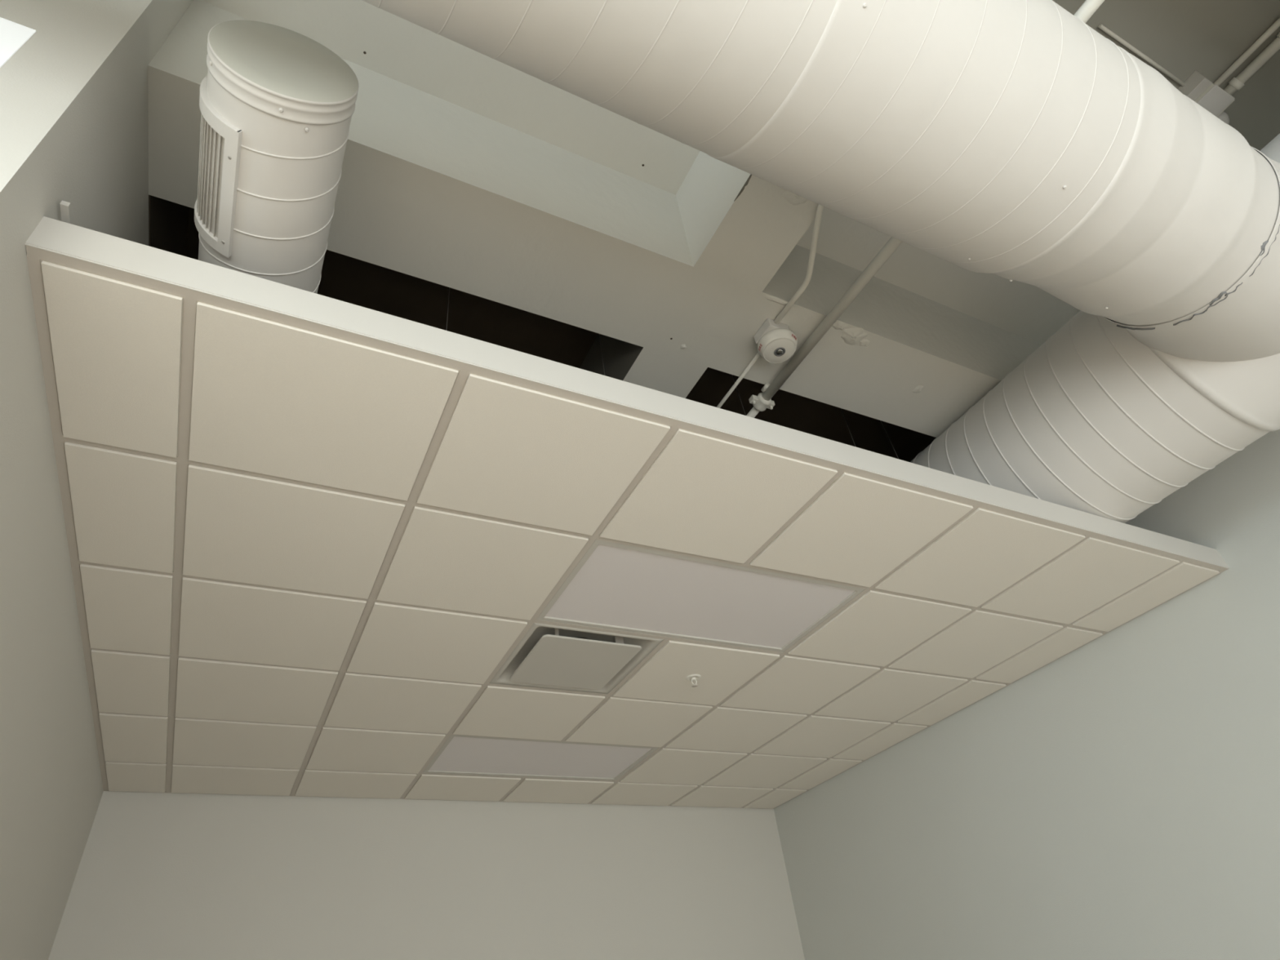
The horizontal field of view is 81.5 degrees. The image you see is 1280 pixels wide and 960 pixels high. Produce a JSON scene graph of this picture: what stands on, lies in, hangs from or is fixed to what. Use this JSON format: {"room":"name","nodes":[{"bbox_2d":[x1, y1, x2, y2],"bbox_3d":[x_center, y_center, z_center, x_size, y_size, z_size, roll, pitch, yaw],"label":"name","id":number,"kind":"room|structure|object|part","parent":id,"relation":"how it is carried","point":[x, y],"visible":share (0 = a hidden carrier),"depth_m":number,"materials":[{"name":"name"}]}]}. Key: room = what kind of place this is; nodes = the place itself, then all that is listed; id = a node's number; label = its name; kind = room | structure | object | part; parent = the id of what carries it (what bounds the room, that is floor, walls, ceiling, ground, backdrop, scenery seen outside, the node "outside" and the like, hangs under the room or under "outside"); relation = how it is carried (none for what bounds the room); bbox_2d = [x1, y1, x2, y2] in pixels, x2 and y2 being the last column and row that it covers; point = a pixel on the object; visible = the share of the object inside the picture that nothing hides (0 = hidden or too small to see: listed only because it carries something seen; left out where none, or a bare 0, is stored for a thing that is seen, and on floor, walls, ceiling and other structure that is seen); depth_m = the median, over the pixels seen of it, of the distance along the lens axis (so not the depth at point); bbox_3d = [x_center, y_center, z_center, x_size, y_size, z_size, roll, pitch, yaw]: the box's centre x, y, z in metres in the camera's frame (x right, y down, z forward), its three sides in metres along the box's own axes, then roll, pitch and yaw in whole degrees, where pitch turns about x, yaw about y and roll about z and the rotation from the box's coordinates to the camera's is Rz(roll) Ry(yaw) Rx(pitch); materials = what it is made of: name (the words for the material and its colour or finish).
{"room":"office room","nodes":[
{"label":"office room","id":0,"kind":"room"},
{"bbox_2d":[0,0,75,78],"bbox_3d":[-2.720,-0.235,0.154,3.397,4.290,0.120,13,-43,-24],"label":"wall","id":1,"kind":"structure","parent":0,"point":[39,15],"depth_m":1.66,"materials":[{"name":"paint"}]},
{"bbox_2d":[0,17,35,67],"bbox_3d":[-1.915,-0.639,0.972,1.434,1.262,0.031,13,-43,-24],"label":"window","id":2,"kind":"structure","parent":1,"relation":"in","point":[13,35],"depth_m":1.60,"materials":[{"name":"white glass"}]},
{"bbox_2d":[0,0,193,959],"bbox_3d":[-1.937,1.176,2.064,0.120,4.290,3.675,13,-43,-24],"label":"wall","id":3,"kind":"structure","parent":0,"point":[74,117],"depth_m":1.91,"materials":[{"name":"paint"}]},
{"bbox_2d":[48,791,804,959],"bbox_3d":[-0.826,2.744,4.228,4.492,4.290,0.120,13,-43,-24],"label":"wall","id":4,"kind":"structure","parent":0,"point":[160,876],"depth_m":4.26,"materials":[{"name":"paint"}]},
{"bbox_2d":[147,0,1279,462],"bbox_3d":[-0.870,-1.285,2.380,8.320,0.691,7.355,13,-43,-24],"label":"ceiling","id":5,"kind":"structure","parent":0,"point":[553,220],"depth_m":2.72,"materials":[{"name":"paint"}]},
{"bbox_2d":[25,244,1228,808],"bbox_3d":[-0.183,0.497,3.934,4.252,1.290,3.512,13,-43,-24],"label":"grid","id":6,"kind":"object","parent":5,"relation":"hanging from","point":[34,255],"visible":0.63,"depth_m":2.40,"materials":[{"name":"silver metal"}]},
{"bbox_2d":[198,19,359,293],"bbox_3d":[-1.177,-0.417,2.251,0.307,0.308,1.757,13,-43,-24],"label":"duct","id":7,"kind":"object","parent":6,"relation":"attached to","point":[292,99],"visible":0.53,"depth_m":1.70,"materials":[{"name":"white metal"}]},
{"bbox_2d":[194,75,242,257],"bbox_3d":[-1.010,-0.754,1.787,0.112,0.222,0.344,13,-43,-24],"label":"register","id":8,"kind":"object","parent":7,"relation":"on","point":[220,141],"visible":0.92,"depth_m":1.73,"materials":[{"name":"white metal"}]},
{"bbox_3d":[-1.052,-0.770,1.779,0.007,0.007,0.282,13,-43,-24],"label":"blade","id":9,"kind":"part","parent":8,"relation":"part of","materials":[{"name":"white metal"}]},
{"bbox_3d":[-1.047,-0.758,1.771,0.006,0.008,0.282,13,-43,-24],"label":"blade","id":10,"kind":"part","parent":8,"relation":"part of","materials":[{"name":"white metal"}]},
{"bbox_3d":[-1.041,-0.746,1.764,0.006,0.008,0.282,13,-43,-24],"label":"blade","id":11,"kind":"part","parent":8,"relation":"part of","materials":[{"name":"white metal"}]},
{"bbox_3d":[-1.034,-0.733,1.758,0.005,0.008,0.282,13,-43,-24],"label":"blade","id":12,"kind":"part","parent":8,"relation":"part of","materials":[{"name":"white metal"}]},
{"bbox_3d":[-1.025,-0.722,1.754,0.004,0.008,0.282,13,-43,-24],"label":"blade","id":13,"kind":"part","parent":8,"relation":"part of","materials":[{"name":"white metal"}]},
{"bbox_3d":[-1.015,-0.710,1.750,0.004,0.008,0.282,13,-43,-24],"label":"blade","id":14,"kind":"part","parent":8,"relation":"part of","materials":[{"name":"white metal"}]},
{"bbox_3d":[-1.005,-0.699,1.747,0.003,0.008,0.282,13,-43,-24],"label":"blade","id":15,"kind":"part","parent":8,"relation":"part of","materials":[{"name":"white metal"}]},
{"bbox_3d":[-0.994,-0.689,1.745,0.002,0.008,0.282,13,-43,-24],"label":"blade","id":16,"kind":"part","parent":8,"relation":"part of","materials":[{"name":"white metal"}]},
{"bbox_2d":[422,734,657,780],"bbox_3d":[-0.557,1.559,4.215,1.193,0.061,0.584,13,-43,-24],"label":"light panel","id":17,"kind":"object","parent":6,"relation":"attached to","point":[460,754],"visible":0.75,"depth_m":4.19,"materials":[{"name":"white plastic"}]},
{"bbox_2d":[489,622,663,693],"bbox_3d":[-0.297,0.725,3.309,0.584,0.214,0.584,13,-43,-24],"label":"air diffuser","id":18,"kind":"object","parent":6,"relation":"attached to","point":[548,656],"visible":0.9,"depth_m":3.23,"materials":[{"name":"white metal"}]},
{"bbox_3d":[-0.286,0.804,3.247,0.452,0.012,0.452,13,-43,-24],"label":"plate","id":19,"kind":"part","parent":18,"relation":"part of","materials":[{"name":"white metal"}]},
{"bbox_2d":[24,216,1229,568],"bbox_3d":[0.651,-0.077,2.390,4.252,0.098,0.022,13,-43,-24],"label":"trim","id":20,"kind":"structure","parent":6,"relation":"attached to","point":[52,235],"depth_m":1.94,"materials":[{"name":"silver metal"}]},
{"bbox_2d":[59,200,71,223],"bbox_3d":[-1.305,-0.436,1.665,0.016,0.170,0.335,13,-43,-24],"label":"clip","id":21,"kind":"object","parent":20,"relation":"attached to","point":[64,209],"visible":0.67,"depth_m":1.61,"materials":[{"name":"silver metal"}]},
{"bbox_2d":[40,258,1219,808],"bbox_3d":[-0.117,0.997,3.540,4.216,0.026,3.472,13,-43,-24],"label":"ceiling tiles","id":22,"kind":"object","parent":6,"relation":"attached to","point":[271,397],"depth_m":2.66,"materials":[{"name":"white tile"}]},
{"bbox_2d":[685,674,701,687],"bbox_3d":[0.254,0.947,3.485,0.072,0.044,0.072,13,-43,-24],"label":"sprinkler","id":23,"kind":"object","parent":22,"relation":"attached to","point":[691,677],"visible":1,"depth_m":3.48,"materials":[{"name":"white metal"}]},
{"bbox_2d":[536,539,864,652],"bbox_3d":[0.250,0.472,2.985,1.193,0.061,0.584,13,-43,-24],"label":"light panel","id":24,"kind":"object","parent":6,"relation":"attached to","point":[614,586],"visible":0.77,"depth_m":2.94,"materials":[{"name":"white plastic"}]},
{"bbox_2d":[716,352,759,408],"bbox_3d":[0.140,-0.042,3.562,0.018,0.016,1.710,13,-43,-24],"label":"conduit","id":25,"kind":"object","parent":5,"relation":"attached to","point":[757,355],"visible":0.19,"depth_m":3.13,"materials":[{"name":"white metal"}]},
{"bbox_2d":[753,318,797,363],"bbox_3d":[0.544,-0.538,2.944,0.160,0.099,0.159,13,-43,-24],"label":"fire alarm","id":26,"kind":"object","parent":5,"relation":"attached to","point":[776,344],"visible":1,"depth_m":2.90,"materials":[{"name":"white plastic"}]},
{"bbox_2d":[773,204,823,324],"bbox_3d":[0.770,-1.110,2.323,0.137,0.021,1.598,8,-41,-19],"label":"conduit","id":27,"kind":"object","parent":5,"relation":"attached to","point":[820,208],"visible":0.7,"depth_m":2.70,"materials":[{"name":"white metal"}]},
{"bbox_2d":[746,0,1104,417],"bbox_3d":[0.890,-0.844,2.687,0.114,0.112,4.500,13,-43,-24],"label":"pipe","id":28,"kind":"object","parent":5,"relation":"hanging from","point":[760,402],"visible":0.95,"depth_m":2.87,"materials":[{"name":"white metal"}]},
{"bbox_3d":[0.541,-0.414,3.202,0.032,0.071,0.040,13,-43,-24],"label":"hanger rod","id":29,"kind":"part","parent":28,"relation":"part of","materials":[{"name":"white metal"}]},
{"bbox_2d":[910,133,1279,523],"bbox_3d":[1.575,0.040,3.411,1.141,0.800,3.910,13,-43,-24],"label":"duct","id":30,"kind":"object","parent":5,"relation":"hanging from","point":[1106,418],"visible":0.4,"depth_m":2.74,"materials":[{"name":"white metal"}]},
{"bbox_2d":[361,0,1279,326],"bbox_3d":[-1.185,-1.388,1.025,6.368,0.626,0.633,13,-43,-24],"label":"spiral duct","id":31,"kind":"object","parent":30,"relation":"attached to","point":[1012,140],"visible":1,"depth_m":1.66,"materials":[{"name":"white metal"}]},
{"bbox_2d":[1097,23,1185,86],"bbox_3d":[1.849,-1.556,2.726,0.498,0.013,0.013,13,-43,-24],"label":"conduit","id":32,"kind":"object","parent":5,"relation":"attached to","point":[1100,26],"visible":1,"depth_m":2.72,"materials":[{"name":"white metal"}]},
{"bbox_2d":[1177,70,1235,116],"bbox_3d":[2.158,-1.464,2.833,0.177,0.093,0.092,13,-43,-24],"label":"junction box","id":33,"kind":"object","parent":5,"relation":"attached to","point":[1197,87],"visible":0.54,"depth_m":2.80,"materials":[{"name":"white metal"}]},
{"bbox_3d":[2.173,-1.429,2.812,0.124,0.008,0.092,13,-43,-24],"label":"plate","id":34,"kind":"part","parent":33,"relation":"part of","materials":[{"name":"grey metal"}]},
{"bbox_2d":[1217,111,1229,124],"bbox_3d":[2.265,-1.411,2.938,0.100,0.070,0.100,13,-43,-24],"label":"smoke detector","id":35,"kind":"object","parent":5,"relation":"attached to","point":[1224,117],"visible":0.22,"depth_m":2.89,"materials":[{"name":"white plastic"}]},
{"bbox_2d":[1213,17,1279,86],"bbox_3d":[2.282,-1.622,2.703,0.023,0.023,0.388,13,-43,-24],"label":"conduit","id":36,"kind":"object","parent":5,"relation":"attached to","point":[1276,24],"visible":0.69,"depth_m":2.74,"materials":[{"name":"white metal"}]},
{"bbox_2d":[1223,31,1279,95],"bbox_3d":[2.340,-1.601,2.722,0.050,0.050,0.388,13,-43,-24],"label":"conduit","id":37,"kind":"object","parent":5,"relation":"attached to","point":[1236,83],"visible":0.93,"depth_m":2.77,"materials":[{"name":"white metal"}]},
{"bbox_2d":[773,429,1279,959],"bbox_3d":[2.745,1.000,2.643,0.120,4.290,7.235,13,-43,-24],"label":"wall","id":38,"kind":"structure","parent":0,"point":[1118,798],"depth_m":3.50,"materials":[{"name":"paint"}]}
]}

